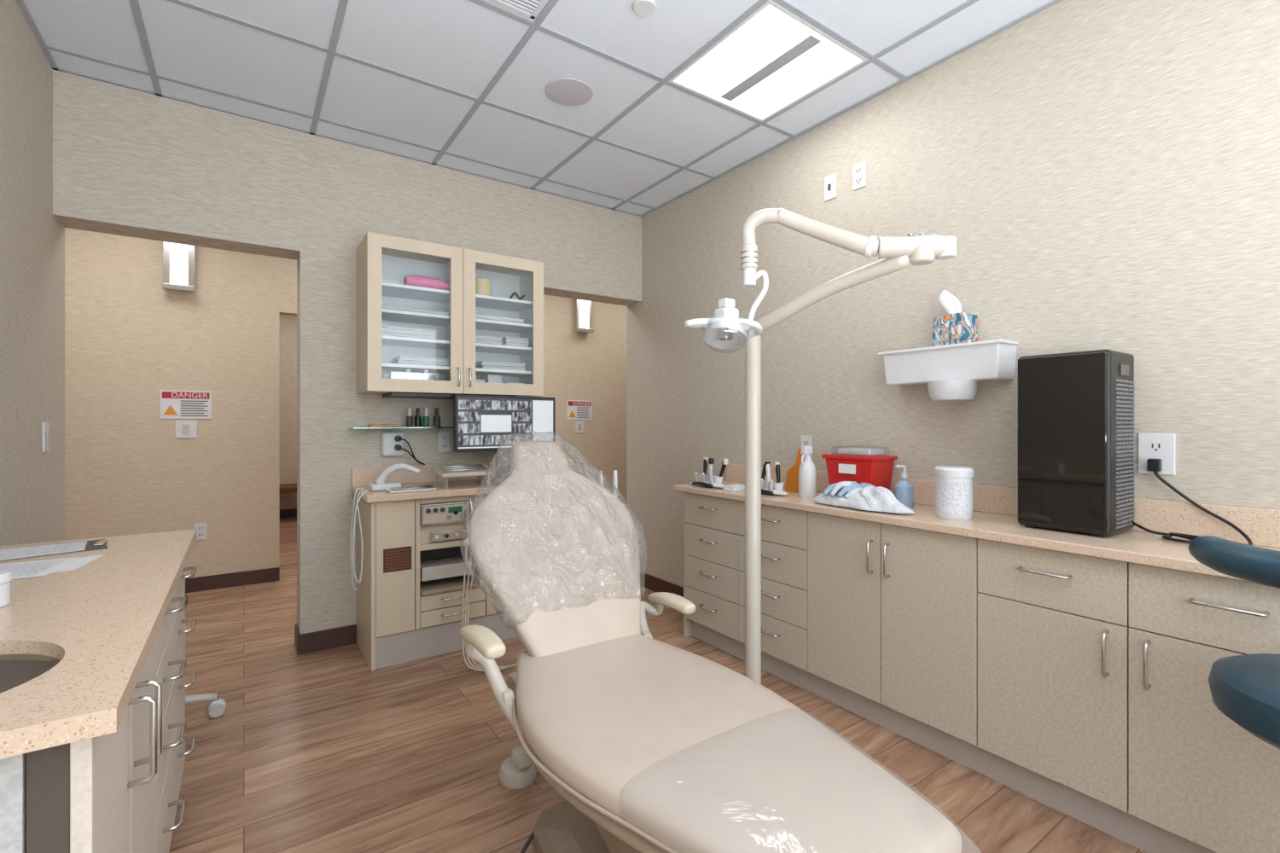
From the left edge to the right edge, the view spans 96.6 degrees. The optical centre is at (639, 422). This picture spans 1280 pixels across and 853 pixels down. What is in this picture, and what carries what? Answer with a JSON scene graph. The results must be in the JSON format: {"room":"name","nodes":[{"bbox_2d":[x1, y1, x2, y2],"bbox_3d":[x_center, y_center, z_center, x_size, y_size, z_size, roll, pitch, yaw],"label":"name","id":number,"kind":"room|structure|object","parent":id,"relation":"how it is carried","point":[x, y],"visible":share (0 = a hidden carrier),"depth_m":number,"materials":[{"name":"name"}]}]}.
{"room":"dental clinic","nodes":[
{"label":"dental clinic","id":0,"kind":"room"},
{"bbox_2d":[0,0,64,546],"bbox_3d":[-1.137,-0.155,0.367,0.120,2.690,5.300,0,0,-35],"label":"wall","id":1,"kind":"structure","parent":0,"point":[32,239],"depth_m":2.13,"materials":[{"name":"paint"}]},
{"bbox_2d":[41,422,50,452],"bbox_3d":[-2.412,0.060,2.318,0.012,0.120,0.080,0,0,-35],"label":"light switch","id":2,"kind":"object","parent":1,"relation":"attached to","point":[45,426],"visible":1,"depth_m":2.30,"materials":[{"name":"white plastic"}]},
{"bbox_2d":[279,314,296,509],"bbox_3d":[-3.085,-0.155,6.191,3.400,2.690,3.310,0,0,-35],"label":"wall","id":3,"kind":"structure","parent":0,"point":[288,323],"depth_m":7.15,"materials":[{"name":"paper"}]},
{"bbox_2d":[279,508,296,517],"bbox_3d":[-3.969,1.140,7.463,3.200,0.100,0.012,0,0,-35],"label":"baseboard beyond","id":4,"kind":"structure","parent":3,"relation":"attached to","point":[292,512],"depth_m":7.15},
{"bbox_2d":[64,227,626,578],"bbox_3d":[-1.942,-0.155,4.897,8.600,2.690,0.120,0,0,-35],"label":"wall","id":5,"kind":"structure","parent":0,"point":[129,339],"depth_m":4.01,"materials":[{"name":"paint"}]},
{"bbox_2d":[162,241,195,293],"bbox_3d":[-3.163,-1.090,3.912,0.170,0.380,0.105,0,0,-35],"label":"wall sconce","id":6,"kind":"object","parent":5,"relation":"attached to","point":[178,259],"visible":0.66,"depth_m":3.88,"materials":[{"name":"white glass"}]},
{"bbox_2d":[169,242,187,285],"bbox_3d":[-3.156,-1.110,3.901,0.090,0.340,0.070,0,0,-35],"label":"diffuser","id":7,"kind":"object","parent":6,"relation":"attached to","point":[178,253],"depth_m":3.87,"materials":[{"name":"white glass"}]},
{"bbox_2d":[160,389,211,418],"bbox_3d":[-3.162,-0.122,3.971,0.280,0.195,0.008,0,0,-35],"label":"sign","id":8,"kind":"object","parent":5,"relation":"attached to","point":[174,404],"visible":1,"depth_m":3.97,"materials":[{"name":"white paper"}]},
{"bbox_2d":[174,420,197,438],"bbox_3d":[-3.161,0.050,3.970,0.120,0.120,0.012,0,0,-35],"label":"light switch","id":9,"kind":"object","parent":5,"relation":"attached to","point":[183,429],"visible":1,"depth_m":3.97,"materials":[{"name":"white plastic"}]},
{"bbox_2d":[194,523,206,541],"bbox_3d":[-3.097,0.770,4.017,0.070,0.120,0.008,0,0,-35],"label":"wall outlet","id":10,"kind":"object","parent":5,"relation":"attached to","point":[200,528],"visible":0.83,"depth_m":4.02,"materials":[{"name":"white plastic"}]},
{"bbox_2d":[184,567,279,593],"bbox_3d":[-4.073,1.140,3.337,3.320,0.100,0.012,0,0,-35],"label":"baseboard","id":11,"kind":"structure","parent":5,"relation":"attached to","point":[227,580],"depth_m":4.11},
{"bbox_2d":[567,400,591,419],"bbox_3d":[-0.608,-0.122,5.746,0.280,0.195,0.008,0,0,-35],"label":"sign","id":12,"kind":"object","parent":5,"relation":"attached to","point":[577,410],"visible":1,"depth_m":5.74,"materials":[{"name":"white paper"}]},
{"bbox_2d":[575,421,583,433],"bbox_3d":[-0.607,0.050,5.745,0.100,0.120,0.012,0,0,-35],"label":"light switch","id":13,"kind":"object","parent":5,"relation":"attached to","point":[578,425],"visible":1,"depth_m":5.74,"materials":[{"name":"white plastic"}]},
{"bbox_2d":[574,298,593,333],"bbox_3d":[-0.564,-1.090,5.718,0.170,0.380,0.105,0,0,-35],"label":"wall sconce","id":14,"kind":"object","parent":5,"relation":"attached to","point":[582,308],"visible":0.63,"depth_m":5.68,"materials":[{"name":"white glass"}]},
{"bbox_2d":[580,299,589,328],"bbox_3d":[-0.557,-1.110,5.708,0.090,0.340,0.070,0,0,-35],"label":"diffuser","id":15,"kind":"object","parent":14,"relation":"attached to","point":[584,305],"depth_m":5.68,"materials":[{"name":"white glass"}]},
{"bbox_2d":[52,69,641,634],"bbox_3d":[-1.293,-0.155,3.364,3.044,2.690,0.200,0,0,-35],"label":"wall","id":16,"kind":"structure","parent":0,"point":[127,162],"depth_m":2.98,"materials":[{"name":"paint"}]},
{"bbox_2d":[294,623,356,655],"bbox_3d":[-1.240,1.140,3.393,1.387,0.100,0.212,0,0,-35],"label":"baseboard","id":17,"kind":"structure","parent":16,"relation":"attached to","point":[340,637],"depth_m":2.99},
{"bbox_2d":[349,426,453,434],"bbox_3d":[-1.298,0.045,3.147,0.540,0.041,0.151,0,0,-35],"label":"wall shelf","id":18,"kind":"object","parent":16,"relation":"attached to","point":[368,429],"visible":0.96,"depth_m":3.10,"materials":[{"name":"clear glass"}]},
{"bbox_2d":[367,424,401,426],"bbox_3d":[-1.382,0.018,3.083,0.150,0.012,0.080,0,0,-35],"label":"wooden tray","id":19,"kind":"object","parent":18,"relation":"on","point":[368,425],"visible":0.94,"depth_m":3.05,"materials":[{"name":"brown wood"}]},
{"bbox_2d":[406,407,413,426],"bbox_3d":[-1.280,-0.028,3.165,0.034,0.105,0.034,0,0,-35],"label":"bottle","id":20,"kind":"object","parent":18,"relation":"on","point":[409,419],"visible":1,"depth_m":3.15,"materials":[{"name":"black plastic"}]},
{"bbox_2d":[414,407,421,426],"bbox_3d":[-1.244,-0.028,3.191,0.034,0.105,0.034,0,0,-35],"label":"bottle","id":21,"kind":"object","parent":18,"relation":"on","point":[417,419],"visible":1,"depth_m":3.18,"materials":[{"name":"black plastic"}]},
{"bbox_2d":[423,407,429,426],"bbox_3d":[-1.207,-0.028,3.217,0.034,0.105,0.034,0,0,-35],"label":"bottle","id":22,"kind":"object","parent":18,"relation":"on","point":[426,419],"visible":1,"depth_m":3.21,"materials":[{"name":"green plastic"}]},
{"bbox_2d":[434,408,440,426],"bbox_3d":[-1.157,-0.028,3.251,0.034,0.105,0.034,0,0,-35],"label":"bottle","id":23,"kind":"object","parent":18,"relation":"on","point":[437,419],"visible":1,"depth_m":3.24,"materials":[{"name":"black plastic"}]},
{"bbox_2d":[381,430,424,465],"bbox_3d":[-1.317,0.147,3.170,0.221,0.194,0.080,0,0,-8],"label":"outlet","id":24,"kind":"object","parent":16,"relation":"attached to","point":[392,443],"visible":1,"depth_m":3.14,"materials":[{"name":"white plastic"}]},
{"bbox_2d":[351,462,511,487],"bbox_3d":[-1.144,0.295,3.333,0.975,0.100,0.019,0,0,-35],"label":"backsplash","id":25,"kind":"structure","parent":16,"relation":"attached to","point":[360,476],"depth_m":3.19,"materials":[{"name":"stone"}]},
{"bbox_2d":[438,431,450,452],"bbox_3d":[-1.146,0.115,3.339,0.070,0.120,0.008,0,0,-35],"label":"wall outlet","id":26,"kind":"object","parent":16,"relation":"attached to","point":[444,437],"visible":0.88,"depth_m":3.34,"materials":[{"name":"white plastic"}]},
{"bbox_2d":[356,231,543,399],"bbox_3d":[-1.038,-0.536,3.198,0.946,0.807,0.362,0,0,-35],"label":"upper cabinet","id":27,"kind":"object","parent":16,"relation":"attached to","point":[379,256],"visible":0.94,"depth_m":3.12,"materials":[{"name":"brown wood"}]},
{"bbox_2d":[385,368,438,380],"bbox_3d":[-1.229,-0.229,3.064,0.240,0.102,0.175,0,0,-35],"label":"clear storage bin","id":28,"kind":"object","parent":27,"relation":"in","point":[405,374],"visible":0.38,"depth_m":3.03,"materials":[{"name":"white plastic"}]},
{"bbox_2d":[403,275,449,290],"bbox_3d":[-1.143,-0.750,3.074,0.234,0.068,0.092,0,0,-35],"label":"pack","id":29,"kind":"object","parent":27,"relation":"in","point":[417,281],"visible":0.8,"depth_m":3.04},
{"bbox_2d":[381,346,524,383],"bbox_3d":[-1.059,-0.283,3.179,0.830,0.213,0.130,0,0,-35],"label":"boxes","id":30,"kind":"object","parent":27,"relation":"in","point":[489,378],"visible":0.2,"depth_m":3.26},
{"bbox_2d":[381,279,529,371],"bbox_3d":[-1.053,-0.516,3.197,0.853,0.432,0.187,0,0,-35],"label":"mask","id":31,"kind":"object","parent":27,"relation":"in","point":[386,330],"visible":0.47,"depth_m":3.08,"materials":[{"name":"white paper"}]},
{"bbox_2d":[475,277,491,296],"bbox_3d":[-0.903,-0.761,3.245,0.116,0.100,0.116,0,0,-35],"label":"cup","id":32,"kind":"object","parent":27,"relation":"on","point":[483,286],"visible":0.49,"depth_m":3.19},
{"bbox_2d":[509,291,525,299],"bbox_3d":[-0.718,-0.739,3.337,0.099,0.045,0.012,0,0,-35],"label":"clip","id":33,"kind":"object","parent":27,"relation":"on","point":[514,293],"visible":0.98,"depth_m":3.33,"materials":[{"name":"plastic"}]},
{"bbox_2d":[23,0,1052,215],"bbox_3d":[-0.984,-1.550,3.518,8.800,0.100,10.700,0,0,-35],"label":"ceiling","id":34,"kind":"structure","parent":0,"point":[458,45],"depth_m":2.40,"materials":[{"name":"white tile"}]},
{"bbox_2d":[489,0,546,19],"bbox_3d":[-0.456,-1.495,1.909,0.330,0.010,0.255,0,0,-35],"label":"ceiling air vent","id":35,"kind":"object","parent":34,"relation":"in","point":[530,8],"depth_m":2.04,"materials":[{"name":"white metal"}]},
{"bbox_2d":[15,0,1062,216],"bbox_3d":[0.219,-1.498,1.188,3.044,0.008,5.100,0,0,-35],"label":"ceiling grid","id":36,"kind":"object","parent":34,"relation":"attached to","point":[534,26],"depth_m":2.47,"materials":[{"name":"white metal"}]},
{"bbox_2d":[546,77,593,105],"bbox_3d":[-0.319,-1.494,2.579,0.210,0.012,0.210,0,0,-35],"label":"ceiling speaker","id":37,"kind":"object","parent":34,"relation":"in","point":[567,91],"depth_m":2.56},
{"bbox_2d":[633,0,655,16],"bbox_3d":[0.016,-1.492,2.045,0.080,0.015,0.080,0,0,-35],"label":"sprinkler","id":38,"kind":"object","parent":34,"relation":"attached to","point":[643,8],"depth_m":2.04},
{"bbox_2d":[668,0,868,122],"bbox_3d":[0.532,-1.494,2.424,0.588,0.013,0.588,0,0,-35],"label":"ceiling light","id":39,"kind":"object","parent":34,"relation":"in","point":[774,59],"depth_m":2.38,"materials":[{"name":"white plastic"}]},
{"bbox_2d":[168,516,1146,852],"bbox_3d":[-0.984,1.240,3.518,8.800,0.100,10.700,0,0,-35],"label":"floor","id":40,"kind":"structure","parent":0,"point":[319,752],"depth_m":2.02,"materials":[{"name":"brown wood"}]},
{"bbox_2d":[0,529,196,852],"bbox_3d":[-1.261,0.637,1.130,0.545,1.105,1.415,0,0,-35],"label":"base cabinet","id":41,"kind":"object","parent":40,"relation":"on","point":[93,662],"visible":1,"depth_m":0.91,"materials":[{"name":"beige stone"}]},
{"bbox_2d":[0,570,11,608],"bbox_3d":[-1.231,0.319,1.074,0.064,0.063,0.064,0,0,-35],"label":"jar","id":42,"kind":"object","parent":41,"relation":"on","point":[5,576],"visible":1,"depth_m":1.08,"materials":[{"name":"plastic"}]},
{"bbox_2d":[0,554,104,579],"bbox_3d":[-1.476,0.348,1.318,0.320,0.002,0.250,0,0,-35],"label":"paper sheet","id":43,"kind":"object","parent":41,"relation":"on","point":[39,568],"visible":0.9,"depth_m":1.37,"materials":[{"name":"white paper"}]},
{"bbox_2d":[0,539,108,561],"bbox_3d":[-1.637,0.346,1.514,0.331,0.008,0.215,0,0,-41],"label":"clipboard","id":44,"kind":"object","parent":41,"relation":"on","point":[58,549],"visible":1,"depth_m":1.55,"materials":[{"name":"silver metal"}]},
{"bbox_2d":[185,593,226,718],"bbox_3d":[-1.917,0.927,2.157,0.566,0.526,0.577,0,0,-35],"label":"stool","id":45,"kind":"object","parent":40,"relation":"on","point":[216,708],"visible":0.16,"depth_m":2.29,"materials":[{"name":"white plastic"}]},
{"bbox_2d":[207,698,226,713],"bbox_3d":[-1.719,1.156,2.314,0.062,0.062,0.028,0,0,-35],"label":"caster","id":46,"kind":"object","parent":45,"relation":"attached to","point":[217,706],"depth_m":2.30,"materials":[{"name":"white plastic"}]},
{"bbox_2d":[279,483,296,493],"bbox_3d":[-4.030,0.980,7.112,1.700,0.420,0.480,0,0,-35],"label":"bench","id":47,"kind":"object","parent":40,"relation":"on","point":[283,487],"visible":0.02,"depth_m":6.76,"materials":[{"name":"brown wood"}]},
{"bbox_2d":[349,462,517,671],"bbox_3d":[-0.941,0.718,2.996,1.025,0.945,0.803,0,0,-35],"label":"base cabinet","id":48,"kind":"object","parent":40,"relation":"on","point":[416,592],"visible":0.73,"depth_m":2.87,"materials":[{"name":"brown wood"}]},
{"bbox_2d":[383,546,411,573],"bbox_3d":[-1.187,0.671,2.790,0.129,0.113,0.003,0,0,-35],"label":"vent","id":49,"kind":"object","parent":48,"relation":"attached to","point":[396,559],"depth_m":2.79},
{"bbox_2d":[351,479,498,503],"bbox_3d":[-1.016,0.362,3.148,0.975,0.035,0.469,0,0,-35],"label":"countertop","id":50,"kind":"structure","parent":48,"relation":"on","point":[457,488],"depth_m":2.89,"materials":[{"name":"stone"}]},
{"bbox_2d":[368,463,420,491],"bbox_3d":[-1.258,0.276,2.924,0.249,0.136,0.126,0,0,-21],"label":"light","id":51,"kind":"object","parent":50,"relation":"on","point":[380,485],"visible":0.96,"depth_m":2.88,"materials":[{"name":"white plastic"}]},
{"bbox_2d":[385,485,436,493],"bbox_3d":[-1.148,0.335,2.861,0.220,0.019,0.110,0,0,-35],"label":"tray","id":52,"kind":"object","parent":50,"relation":"on","point":[421,488],"visible":1,"depth_m":2.83,"materials":[{"name":"white plastic"}]},
{"bbox_2d":[431,463,493,488],"bbox_3d":[-0.946,0.287,3.069,0.289,0.113,0.200,0,0,-35],"label":"tablet stand","id":53,"kind":"object","parent":50,"relation":"on","point":[444,472],"visible":0.9,"depth_m":3.02,"materials":[{"name":"silver metal"}]},
{"bbox_2d":[491,477,506,485],"bbox_3d":[-0.668,0.327,3.186,0.300,0.035,0.105,0,0,-35],"label":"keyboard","id":54,"kind":"object","parent":50,"relation":"on","point":[498,481],"visible":0.13,"depth_m":3.08,"materials":[{"name":"black plastic"}]},
{"bbox_2d":[453,395,555,484],"bbox_3d":[-0.799,0.099,3.288,0.590,0.491,0.204,0,0,-35],"label":"computer monitor","id":55,"kind":"object","parent":50,"relation":"on","point":[480,422],"visible":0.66,"depth_m":3.17,"materials":[{"name":"black plastic"}]},
{"bbox_2d":[419,575,478,596],"bbox_3d":[-1.031,0.861,3.016,0.290,0.022,0.210,0,0,-35],"label":"shelf","id":56,"kind":"object","parent":48,"relation":"on","point":[449,586],"depth_m":2.96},
{"bbox_2d":[498,746,537,789],"bbox_3d":[-0.407,1.140,1.909,0.130,0.100,0.130,0,0,-35],"label":"foot pedal","id":57,"kind":"object","parent":40,"relation":"on","point":[518,770],"visible":0.91,"depth_m":1.86,"materials":[{"name":"beige plastic"}]},
{"bbox_2d":[459,430,962,852],"bbox_3d":[-0.033,0.611,1.523,0.778,1.155,1.655,0,0,-30],"label":"dental chair","id":58,"kind":"object","parent":40,"relation":"on","point":[650,745],"visible":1,"depth_m":1.34,"materials":[{"name":"beige leather"}]},
{"bbox_2d":[468,467,640,657],"bbox_3d":[-0.259,0.444,1.944,0.630,0.568,0.463,0,0,-35],"label":"backrest cushion","id":59,"kind":"object","parent":58,"relation":"on","point":[556,550],"depth_m":1.87,"materials":[{"name":"beige leather"}]},
{"bbox_2d":[516,634,962,852],"bbox_3d":[0.078,0.724,1.345,0.620,0.113,1.153,0,0,-35],"label":"seat cushion","id":60,"kind":"object","parent":58,"relation":"on","point":[666,748],"depth_m":1.15,"materials":[{"name":"beige leather"}]},
{"bbox_2d":[684,208,956,684],"bbox_3d":[0.575,0.243,1.953,0.811,1.894,0.474,0,0,10],"label":"light","id":61,"kind":"object","parent":40,"relation":"on","point":[725,333],"visible":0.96,"depth_m":1.88,"materials":[{"name":"beige metal"}]},
{"bbox_2d":[674,463,1279,852],"bbox_3d":[1.284,0.718,1.958,0.414,0.945,3.250,0,0,-35],"label":"base cabinet","id":62,"kind":"object","parent":40,"relation":"on","point":[1069,672],"visible":0.94,"depth_m":1.78,"materials":[{"name":"laminate"}]},
{"bbox_2d":[674,481,1279,581],"bbox_3d":[1.284,0.365,1.958,0.414,0.030,3.250,0,0,-35],"label":"countertop","id":63,"kind":"structure","parent":62,"relation":"on","point":[1142,548],"depth_m":1.82,"materials":[{"name":"stone"}]},
{"bbox_2d":[688,457,727,488],"bbox_3d":[0.368,0.272,3.088,0.119,0.154,0.258,0,0,-35],"label":"holder","id":64,"kind":"object","parent":63,"relation":"on","point":[710,480],"visible":1,"depth_m":3.06,"materials":[{"name":"white plastic"}]},
{"bbox_2d":[688,481,724,488],"bbox_3d":[0.373,0.336,3.092,0.090,0.025,0.258,0,0,-35],"label":"tray","id":65,"kind":"object","parent":64,"relation":"on","point":[709,484],"depth_m":3.03,"materials":[{"name":"black plastic"}]},
{"bbox_2d":[705,475,715,482],"bbox_3d":[0.384,0.310,3.092,0.052,0.040,0.052,0,0,-35],"label":"cup","id":66,"kind":"object","parent":64,"relation":"on","point":[706,476],"depth_m":3.08,"materials":[{"name":"white plastic"}]},
{"bbox_2d":[713,476,722,483],"bbox_3d":[0.418,0.310,3.043,0.052,0.040,0.052,0,0,-35],"label":"cup","id":67,"kind":"object","parent":64,"relation":"on","point":[717,480],"depth_m":3.02,"materials":[{"name":"white plastic"}]},
{"bbox_2d":[722,484,744,491],"bbox_3d":[0.492,0.339,2.945,0.130,0.020,0.105,0,0,-35],"label":"pouch","id":68,"kind":"object","parent":63,"relation":"on","point":[731,487],"visible":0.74,"depth_m":2.92,"materials":[{"name":"white paper"}]},
{"bbox_2d":[743,461,788,495],"bbox_3d":[0.615,0.272,2.785,0.119,0.154,0.258,0,0,-35],"label":"holder","id":69,"kind":"object","parent":63,"relation":"on","point":[770,484],"visible":0.76,"depth_m":2.75,"materials":[{"name":"white plastic"}]},
{"bbox_2d":[743,488,788,495],"bbox_3d":[0.621,0.336,2.789,0.090,0.025,0.258,0,0,-35],"label":"tray","id":70,"kind":"object","parent":69,"relation":"on","point":[772,491],"depth_m":2.72,"materials":[{"name":"white plastic"}]},
{"bbox_2d":[763,481,773,488],"bbox_3d":[0.631,0.310,2.789,0.052,0.040,0.052,0,0,-35],"label":"cup","id":71,"kind":"object","parent":69,"relation":"on","point":[765,483],"depth_m":2.78,"materials":[{"name":"white plastic"}]},
{"bbox_2d":[773,482,784,490],"bbox_3d":[0.665,0.310,2.740,0.052,0.040,0.052,0,0,-35],"label":"cup","id":72,"kind":"object","parent":69,"relation":"on","point":[777,485],"depth_m":2.72,"materials":[{"name":"white plastic"}]},
{"bbox_2d":[784,448,802,493],"bbox_3d":[0.789,0.238,2.856,0.066,0.222,0.120,0,0,-35],"label":"shield","id":73,"kind":"object","parent":63,"relation":"on","point":[792,480],"visible":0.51,"depth_m":2.86,"materials":[{"name":"orange plastic"}]},
{"bbox_2d":[798,446,816,499],"bbox_3d":[0.776,0.230,2.646,0.082,0.240,0.078,0,0,-35],"label":"spray bottle","id":74,"kind":"object","parent":63,"relation":"on","point":[807,474],"visible":0.98,"depth_m":2.62,"materials":[{"name":"white plastic"}]},
{"bbox_2d":[821,446,897,490],"bbox_3d":[0.981,0.230,2.558,0.179,0.240,0.270,0,0,-35],"label":"sharps container","id":75,"kind":"object","parent":63,"relation":"on","point":[872,467],"visible":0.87,"depth_m":2.49,"materials":[{"name":"red plastic"}]},
{"bbox_2d":[825,458,894,490],"bbox_3d":[0.983,0.255,2.559,0.164,0.190,0.247,0,0,-35],"label":"tub","id":76,"kind":"object","parent":75,"relation":"in","point":[876,472],"depth_m":2.48,"materials":[{"name":"red plastic"}]},
{"bbox_2d":[813,481,914,513],"bbox_3d":[0.912,0.297,2.320,0.173,0.101,0.429,0,0,-35],"label":"pile","id":77,"kind":"object","parent":63,"relation":"on","point":[866,497],"visible":1,"depth_m":2.26,"materials":[{"name":"white fabric"}]},
{"bbox_2d":[895,465,913,508],"bbox_3d":[1.091,0.263,2.354,0.073,0.174,0.072,0,0,-35],"label":"soap pump bottle","id":78,"kind":"object","parent":63,"relation":"on","point":[904,489],"visible":0.87,"depth_m":2.33,"materials":[{"name":"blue plastic"}]},
{"bbox_2d":[934,465,974,520],"bbox_3d":[1.152,0.257,2.092,0.128,0.186,0.128,0,0,-35],"label":"wipes canister","id":79,"kind":"object","parent":63,"relation":"on","point":[953,484],"visible":1,"depth_m":2.04,"materials":[{"name":"white plastic"}]},
{"bbox_2d":[1018,349,1252,546],"bbox_3d":[1.509,0.065,1.764,0.252,0.570,0.522,0,0,-35],"label":"air purifier","id":80,"kind":"object","parent":63,"relation":"on","point":[1076,418],"visible":0.97,"depth_m":1.78,"materials":[{"name":"black plastic"}]},
{"bbox_2d":[1188,535,1279,749],"bbox_3d":[1.356,0.714,1.075,0.570,0.952,0.574,0,0,-35],"label":"stool","id":81,"kind":"object","parent":40,"relation":"on","point":[1246,689],"visible":1,"depth_m":1.11,"materials":[{"name":"blue leather"}]},
{"bbox_2d":[626,0,1279,587],"bbox_3d":[1.461,-0.155,2.173,0.120,2.690,5.300,0,0,-35],"label":"wall","id":82,"kind":"structure","parent":0,"point":[1103,174],"depth_m":2.15,"materials":[{"name":"paint"}]},
{"bbox_2d":[640,571,683,597],"bbox_3d":[0.220,1.140,3.843,0.012,0.100,1.140,0,0,-35],"label":"baseboard","id":83,"kind":"structure","parent":82,"relation":"attached to","point":[654,584],"depth_m":3.95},
{"bbox_2d":[800,436,812,459],"bbox_3d":[0.855,0.130,2.933,0.008,0.120,0.070,0,0,-35],"label":"wall outlet","id":84,"kind":"object","parent":82,"relation":"attached to","point":[805,440],"visible":0.56,"depth_m":2.92,"materials":[{"name":"white plastic"}]},
{"bbox_2d":[824,173,836,201],"bbox_3d":[0.936,-1.160,2.812,0.012,0.120,0.070,0,0,-35],"label":"wall outlet","id":85,"kind":"object","parent":82,"relation":"attached to","point":[829,181],"visible":1,"depth_m":2.81,"materials":[{"name":"white plastic"}]},
{"bbox_2d":[852,160,866,191],"bbox_3d":[1.030,-1.160,2.680,0.008,0.120,0.070,0,0,-35],"label":"wall outlet","id":86,"kind":"object","parent":82,"relation":"attached to","point":[859,169],"visible":1,"depth_m":2.68,"materials":[{"name":"white plastic"}]},
{"bbox_2d":[878,338,1018,401],"bbox_3d":[1.204,-0.194,2.280,0.180,0.213,0.490,0,0,-35],"label":"shelf","id":87,"kind":"object","parent":82,"relation":"attached to","point":[954,372],"visible":1,"depth_m":2.19,"materials":[{"name":"white plastic"}]},
{"bbox_2d":[926,379,978,401],"bbox_3d":[1.230,-0.124,2.243,0.180,0.075,0.180,0,0,-35],"label":"bracket","id":88,"kind":"object","parent":87,"relation":"on","point":[939,390],"depth_m":2.18,"materials":[{"name":"white plastic"}]},
{"bbox_2d":[932,290,977,346],"bbox_3d":[1.250,-0.417,2.264,0.113,0.233,0.121,0,0,-35],"label":"tissue box","id":89,"kind":"object","parent":87,"relation":"on","point":[957,327],"visible":0.91,"depth_m":2.23,"materials":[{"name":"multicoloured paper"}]},
{"bbox_2d":[726,463,1279,548],"bbox_3d":[1.446,0.297,2.071,0.019,0.105,3.250,0,0,-35],"label":"backsplash","id":90,"kind":"structure","parent":82,"relation":"attached to","point":[1261,526],"depth_m":1.78,"materials":[{"name":"stone"}]},
{"bbox_2d":[1138,433,1175,475],"bbox_3d":[1.637,0.100,1.808,0.008,0.130,0.090,0,0,-35],"label":"wall outlet","id":91,"kind":"object","parent":82,"relation":"attached to","point":[1161,446],"visible":0.86,"depth_m":1.80,"materials":[{"name":"white plastic"}]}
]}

